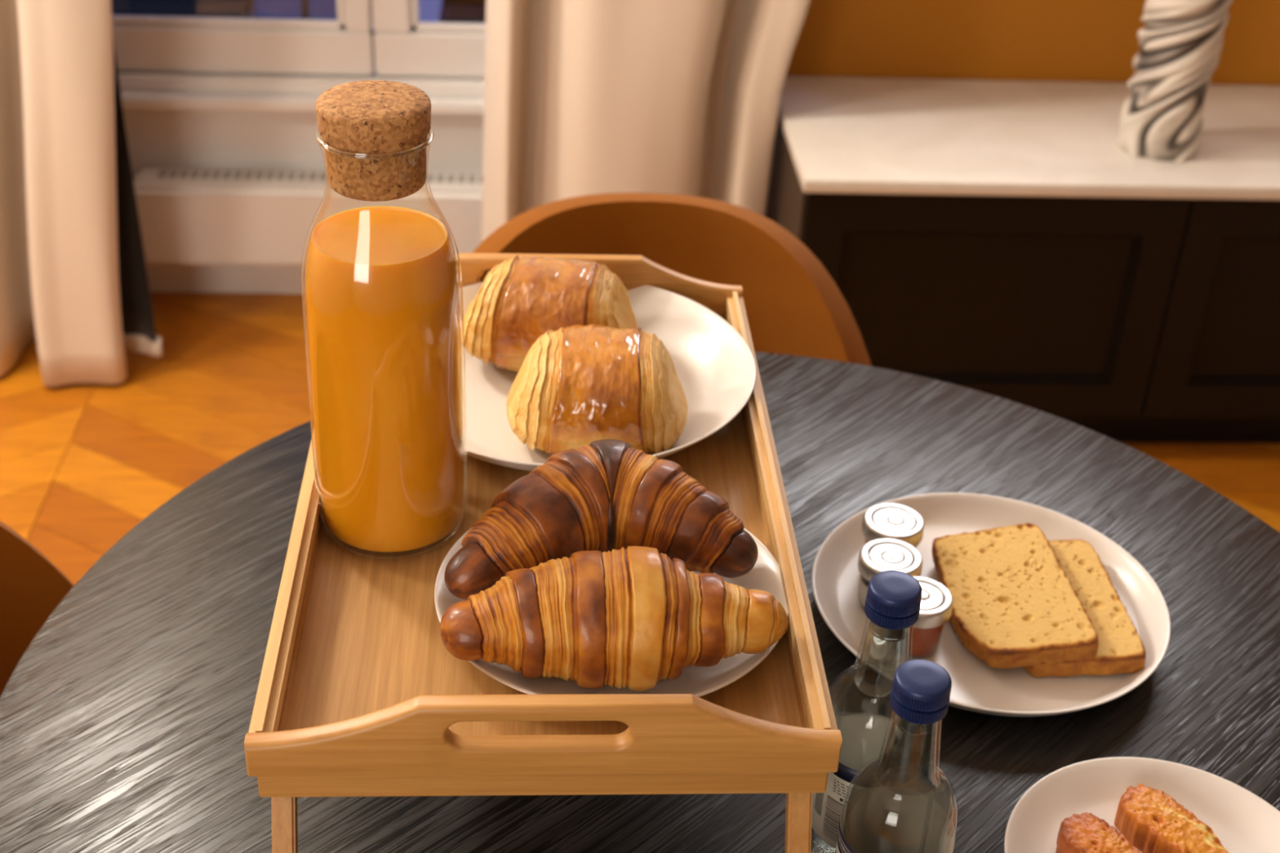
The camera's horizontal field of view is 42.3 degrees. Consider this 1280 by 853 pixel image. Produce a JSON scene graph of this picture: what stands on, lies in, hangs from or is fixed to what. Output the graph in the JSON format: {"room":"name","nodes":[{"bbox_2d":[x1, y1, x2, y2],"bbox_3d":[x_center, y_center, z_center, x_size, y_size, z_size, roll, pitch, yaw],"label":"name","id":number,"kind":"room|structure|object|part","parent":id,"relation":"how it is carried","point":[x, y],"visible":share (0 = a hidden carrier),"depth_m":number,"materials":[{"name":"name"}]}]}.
{"room":"dining room","nodes":[
{"label":"dining room","id":0,"kind":"room"},
{"bbox_2d":[0,292,1279,584],"bbox_3d":[0.047,1.087,1.235,5.149,0.120,5.040,0,32,-4],"label":"floor","id":1,"kind":"structure","parent":0,"point":[82,464],"depth_m":2.80,"materials":[{"name":"brown wood"}]},
{"bbox_2d":[0,520,74,696],"bbox_3d":[-0.440,0.451,1.341,0.525,0.803,0.546,5,32,3],"label":"dining chair","id":2,"kind":"object","parent":1,"relation":"on","point":[32,586],"visible":0.05,"depth_m":1.39,"materials":[{"name":"wood"}]},
{"bbox_2d":[0,351,1279,852],"bbox_3d":[0.059,0.512,1.340,1.024,0.740,1.024,0,32,-4],"label":"dining table","id":3,"kind":"object","parent":1,"relation":"on","point":[125,719],"visible":0.5,"depth_m":1.17,"materials":[{"name":"black wood"}]},
{"bbox_2d":[244,253,842,852],"bbox_3d":[-0.065,0.089,1.119,0.311,0.201,0.624,0,32,-4],"label":"tray","id":4,"kind":"object","parent":3,"relation":"on","point":[360,692],"visible":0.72,"depth_m":0.92,"materials":[{"name":"brown wood"}]},
{"bbox_3d":[-0.211,0.034,1.075,0.012,0.020,0.497,0,32,-4],"label":"rail","id":5,"kind":"part","parent":4,"relation":"part of","materials":[{"name":"brown wood"}]},
{"bbox_3d":[-0.192,0.261,0.897,0.012,0.138,0.079,0,32,-4],"label":"leg","id":6,"kind":"part","parent":4,"relation":"part of","materials":[{"name":"brown wood"}]},
{"bbox_2d":[301,80,467,559],"bbox_3d":[-0.153,-0.060,0.993,0.096,0.290,0.096,0,32,-4],"label":"carafe","id":7,"kind":"object","parent":4,"relation":"on","point":[382,286],"visible":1,"depth_m":0.96,"materials":[{"name":"clear glass"}]},
{"bbox_3d":[-0.049,0.160,0.863,0.311,0.046,0.013,0,32,-4],"label":"panel","id":8,"kind":"part","parent":4,"relation":"part of","materials":[{"name":"brown wood"}]},
{"bbox_3d":[-0.075,-0.113,1.292,0.311,0.046,0.013,0,32,-4],"label":"panel","id":9,"kind":"part","parent":4,"relation":"part of","materials":[{"name":"brown wood"}]},
{"bbox_2d":[458,281,755,471],"bbox_3d":[-0.054,-0.032,1.196,0.273,0.036,0.273,0,32,-4],"label":"dinner plate","id":10,"kind":"object","parent":4,"relation":"on","point":[714,366],"visible":0.38,"depth_m":1.21,"materials":[{"name":"white ceramic"}]},
{"bbox_2d":[459,254,637,371],"bbox_3d":[-0.067,-0.085,1.229,0.133,0.068,0.112,0,32,-4],"label":"pastry","id":11,"kind":"object","parent":10,"relation":"on","point":[518,301],"visible":0.77,"depth_m":1.20,"materials":[{"name":"brown food"}]},
{"bbox_2d":[506,324,688,455],"bbox_3d":[-0.029,-0.027,1.144,0.126,0.069,0.112,5,32,3],"label":"pastry","id":12,"kind":"object","parent":10,"relation":"on","point":[577,385],"visible":0.91,"depth_m":1.11,"materials":[{"name":"brown food"}]},
{"bbox_2d":[434,528,788,697],"bbox_3d":[-0.017,0.105,0.995,0.212,0.021,0.212,0,32,-4],"label":"plate","id":13,"kind":"object","parent":4,"relation":"on","point":[765,575],"visible":0.18,"depth_m":0.94,"materials":[{"name":"white ceramic"}]},
{"bbox_2d":[444,439,758,599],"bbox_3d":[-0.028,0.051,1.013,0.190,0.075,0.096,-4,33,-10],"label":"croissant","id":14,"kind":"object","parent":13,"relation":"on","point":[606,495],"visible":0.84,"depth_m":0.99,"materials":[{"name":"brown food"}]},
{"bbox_2d":[440,546,788,691],"bbox_3d":[-0.014,0.105,0.933,0.197,0.072,0.086,0,32,-4],"label":"croissant","id":15,"kind":"object","parent":13,"relation":"on","point":[633,617],"visible":1,"depth_m":0.91,"materials":[{"name":"brown food"}]},
{"bbox_3d":[0.087,0.035,1.094,0.012,0.020,0.497,0,32,-4],"label":"rail","id":16,"kind":"part","parent":4,"relation":"part of","materials":[{"name":"brown wood"}]},
{"bbox_3d":[0.086,0.263,0.915,0.013,0.138,0.079,0,32,-4],"label":"leg","id":17,"kind":"part","parent":4,"relation":"part of","materials":[{"name":"brown wood"}]},
{"bbox_2d":[811,570,928,848],"bbox_3d":[0.136,0.181,0.967,0.063,0.224,0.063,0,32,-4],"label":"water bottle","id":18,"kind":"object","parent":3,"relation":"on","point":[893,597],"visible":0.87,"depth_m":0.97,"materials":[{"name":"clear glass"}]},
{"bbox_2d":[814,778,862,816],"bbox_3d":[0.118,0.220,0.964,0.038,0.036,0.006,23,38,29],"label":"label","id":19,"kind":"object","parent":18,"relation":"attached to","point":[829,802],"depth_m":0.96,"materials":[{"name":"grey paper"}]},
{"bbox_3d":[0.136,0.183,0.968,0.062,0.219,0.062,0,32,-4],"label":"bottle glass","id":20,"kind":"part","parent":18,"relation":"part of","materials":[{"name":"clear glass"}]},
{"bbox_2d":[835,659,957,852],"bbox_3d":[0.140,0.222,0.903,0.063,0.224,0.063,0,32,-4],"label":"water bottle","id":21,"kind":"object","parent":3,"relation":"on","point":[883,819],"visible":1,"depth_m":0.93,"materials":[{"name":"clear glass"}]},
{"bbox_2d":[812,493,1170,716],"bbox_3d":[0.260,0.134,1.240,0.264,0.022,0.264,0,32,-4],"label":"dinner plate","id":22,"kind":"object","parent":3,"relation":"on","point":[977,686],"visible":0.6,"depth_m":1.23,"materials":[{"name":"white ceramic"}]},
{"bbox_2d":[857,537,922,610],"bbox_3d":[0.184,0.114,1.232,0.047,0.045,0.047,22,37,28],"label":"jam jar","id":23,"kind":"object","parent":22,"relation":"on","point":[878,555],"visible":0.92,"depth_m":1.22,"materials":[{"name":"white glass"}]},
{"bbox_3d":[0.185,0.100,1.223,0.047,0.012,0.047,22,37,28],"label":"lid","id":24,"kind":"part","parent":23,"relation":"part of","materials":[{"name":"silver metal"}]},
{"bbox_2d":[861,502,924,548],"bbox_3d":[0.192,0.090,1.271,0.047,0.045,0.047,-12,35,-22],"label":"jam jar","id":25,"kind":"object","parent":22,"relation":"on","point":[901,522],"visible":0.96,"depth_m":1.26,"materials":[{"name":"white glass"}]},
{"bbox_2d":[886,576,953,659],"bbox_3d":[0.200,0.139,1.193,0.047,0.045,0.047,28,40,34],"label":"jam jar","id":26,"kind":"object","parent":22,"relation":"on","point":[936,600],"visible":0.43,"depth_m":1.18,"materials":[{"name":"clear glass"}]},
{"bbox_3d":[0.200,0.142,1.195,0.042,0.038,0.042,28,40,34],"label":"jar glass","id":27,"kind":"part","parent":26,"relation":"part of","materials":[{"name":"clear glass"}]},
{"bbox_3d":[0.200,0.125,1.184,0.047,0.012,0.047,28,40,34],"label":"lid","id":28,"kind":"part","parent":26,"relation":"part of","materials":[{"name":"silver metal"}]},
{"bbox_2d":[931,523,1097,668],"bbox_3d":[0.272,0.124,1.228,0.096,0.029,0.149,-1,32,-6],"label":"cake slice","id":29,"kind":"object","parent":22,"relation":"on","point":[1015,605],"visible":0.96,"depth_m":1.21,"materials":[{"name":"beige food"}]},
{"bbox_2d":[1023,538,1146,677],"bbox_3d":[0.314,0.133,1.235,0.088,0.020,0.147,0,32,-4],"label":"cake slice","id":30,"kind":"object","parent":22,"relation":"on","point":[1121,650],"visible":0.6,"depth_m":1.20,"materials":[{"name":"beige food"}]},
{"bbox_2d":[1004,756,1279,852],"bbox_3d":[0.324,0.281,1.013,0.202,0.021,0.202,0,32,-4],"label":"plate","id":31,"kind":"object","parent":3,"relation":"on","point":[1243,822],"visible":0.8,"depth_m":1.07,"materials":[{"name":"white ceramic"}]},
{"bbox_2d":[1055,812,1143,852],"bbox_3d":[0.290,0.269,1.014,0.037,0.024,0.080,-19,38,-30],"label":"madeleine","id":32,"kind":"object","parent":31,"relation":"on","point":[1083,833],"visible":1,"depth_m":1.02,"materials":[{"name":"brown food"}]},
{"bbox_2d":[1114,782,1227,852],"bbox_3d":[0.335,0.256,1.038,0.037,0.025,0.080,-21,39,-32],"label":"madeleine","id":33,"kind":"object","parent":31,"relation":"on","point":[1149,818],"visible":1,"depth_m":1.03,"materials":[{"name":"brown food"}]},
{"bbox_2d":[472,192,871,366],"bbox_3d":[0.001,0.230,1.724,0.546,0.803,0.525,0,32,-4],"label":"dining chair","id":34,"kind":"object","parent":1,"relation":"on","point":[793,306],"visible":0.09,"depth_m":1.70,"materials":[{"name":"fabric"}]},
{"bbox_2d":[765,75,1279,443],"bbox_3d":[1.141,-0.266,2.867,1.834,0.512,0.442,0,32,-4],"label":"sideboard","id":35,"kind":"object","parent":1,"relation":"on","point":[998,238],"visible":0.77,"depth_m":2.64,"materials":[{"name":"black paint"}]},
{"bbox_3d":[0.235,-0.305,2.802,0.007,0.405,0.418,0,32,-4],"label":"panel","id":36,"kind":"part","parent":35,"relation":"part of","materials":[{"name":"brown"}]},
{"bbox_3d":[0.544,-0.194,2.649,0.474,0.272,0.010,0,32,-4],"label":"door panel","id":37,"kind":"part","parent":35,"relation":"part of","materials":[{"name":"black paint"}]},
{"bbox_3d":[0.544,-0.191,2.645,0.596,0.394,0.024,0,32,-4],"label":"door","id":38,"kind":"part","parent":35,"relation":"part of","materials":[{"name":"black paint"}]},
{"bbox_2d":[1115,0,1232,163],"bbox_3d":[0.834,-0.592,2.560,0.129,0.340,0.130,0,32,-4],"label":"vase","id":39,"kind":"object","parent":35,"relation":"on","point":[1180,41],"visible":1,"depth_m":2.54,"materials":[{"name":"white ceramic"}]},
{"bbox_3d":[1.143,-0.187,2.683,0.596,0.394,0.024,0,32,-4],"label":"door","id":40,"kind":"part","parent":35,"relation":"part of","materials":[{"name":"black paint"}]},
{"bbox_3d":[1.143,-0.190,2.688,0.474,0.272,0.010,0,32,-4],"label":"door panel","id":41,"kind":"part","parent":35,"relation":"part of","materials":[{"name":"black paint"}]},
{"bbox_2d":[785,0,1279,86],"bbox_3d":[0.055,-1.396,2.524,5.000,2.700,0.290,0,32,-4],"label":"wall","id":42,"kind":"structure","parent":0,"point":[1076,41],"depth_m":2.85,"materials":[{"name":"paint"}]},
{"bbox_2d":[146,263,306,293],"bbox_3d":[-0.556,-0.294,3.184,1.380,0.085,0.014,0,32,-4],"label":"baseboard","id":43,"kind":"structure","parent":42,"relation":"attached to","point":[203,278],"depth_m":3.17,"materials":[{"name":"white paint"}]},
{"bbox_2d":[111,0,485,115],"bbox_3d":[-0.505,-1.435,2.499,1.380,1.972,0.155,0,32,-4],"label":"window","id":44,"kind":"structure","parent":42,"relation":"in","point":[163,62],"depth_m":2.95,"materials":[{"name":"white paint"}]},
{"bbox_3d":[-0.794,-1.438,2.482,0.700,1.872,0.050,0,32,-4],"label":"sash","id":45,"kind":"part","parent":44,"relation":"part of","materials":[{"name":"white paint"}]},
{"bbox_3d":[-0.505,-1.435,2.499,1.380,1.972,0.155,0,32,-4],"label":"frame","id":46,"kind":"part","parent":44,"relation":"part of","materials":[{"name":"white paint"}]},
{"bbox_3d":[-0.154,-1.434,2.523,0.576,1.872,0.050,0,32,-4],"label":"sash","id":47,"kind":"part","parent":44,"relation":"part of","materials":[{"name":"white paint"}]},
{"bbox_2d":[123,108,484,181],"bbox_3d":[-0.554,-0.463,3.168,1.380,0.388,0.140,0,32,-4],"label":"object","id":48,"kind":"structure","parent":42,"relation":"in","point":[184,139],"depth_m":3.04,"materials":[{"name":"white paint"}]},
{"bbox_2d":[133,168,482,266],"bbox_3d":[-0.496,-0.387,3.072,0.855,0.157,0.110,0,32,-4],"label":"heater","id":49,"kind":"object","parent":48,"relation":"attached to","point":[187,216],"visible":0.45,"depth_m":3.01,"materials":[{"name":"white metal"}]},
{"bbox_2d":[156,169,482,183],"bbox_3d":[-0.493,-0.457,3.038,0.769,0.001,0.037,0,32,-4],"label":"grille","id":50,"kind":"object","parent":49,"relation":"attached to","point":[227,176],"depth_m":3.02,"materials":[{"name":"grey metal"}]},
{"bbox_3d":[-0.508,-2.227,1.689,2.300,0.024,0.172,0,32,-4],"label":"curtain rod","id":51,"kind":"object","parent":42,"relation":"attached to","visible":0},
{"bbox_2d":[0,0,162,386],"bbox_3d":[-1.121,-1.150,2.269,0.676,2.438,0.196,0,32,-4],"label":"curtain","id":52,"kind":"object","parent":51,"relation":"hanging from","point":[73,275],"visible":1,"depth_m":2.72,"materials":[{"name":"beige fabric"}]},
{"bbox_2d":[481,0,809,241],"bbox_3d":[0.028,-1.127,2.318,0.538,2.438,0.158,0,32,-4],"label":"curtain","id":53,"kind":"object","parent":51,"relation":"hanging from","point":[582,97],"visible":0.53,"depth_m":2.66,"materials":[{"name":"beige fabric"}]},
{"label":"outside","id":54,"kind":"structure","parent":0,"visible":0},
{"bbox_2d":[255,0,442,32],"bbox_3d":[-0.512,-3.216,8.380,12.000,12.000,0.450,0,32,-4],"label":"wall","id":55,"kind":"structure","parent":54,"point":[429,11],"depth_m":8.70,"materials":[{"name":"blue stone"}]},
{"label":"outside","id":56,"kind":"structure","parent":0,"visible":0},
{"bbox_3d":[-0.231,-0.440,3.754,6.000,0.150,0.750,0,32,-4],"label":"floor","id":57,"kind":"structure","parent":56,"visible":0},
{"bbox_2d":[111,0,257,18],"bbox_3d":[-1.142,-0.733,3.614,0.600,0.420,0.180,0,32,-4],"label":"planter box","id":58,"kind":"object","parent":57,"relation":"on","point":[179,8],"visible":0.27,"depth_m":3.54,"materials":[{"name":"blue"}]},
{"bbox_2d":[300,0,310,19],"bbox_3d":[-0.619,-1.058,3.606,3.200,1.020,0.040,0,32,-4],"label":"balcony railing","id":59,"kind":"object","parent":57,"relation":"on","point":[305,14],"visible":0.02,"depth_m":3.67,"materials":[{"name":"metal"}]},
{"bbox_2d":[439,0,485,23],"bbox_3d":[-0.274,-0.727,3.670,0.320,0.420,0.180,0,32,-4],"label":"planter box","id":60,"kind":"object","parent":57,"relation":"on","point":[451,11],"visible":0.15,"depth_m":3.60,"materials":[{"name":"blue"}]}
]}

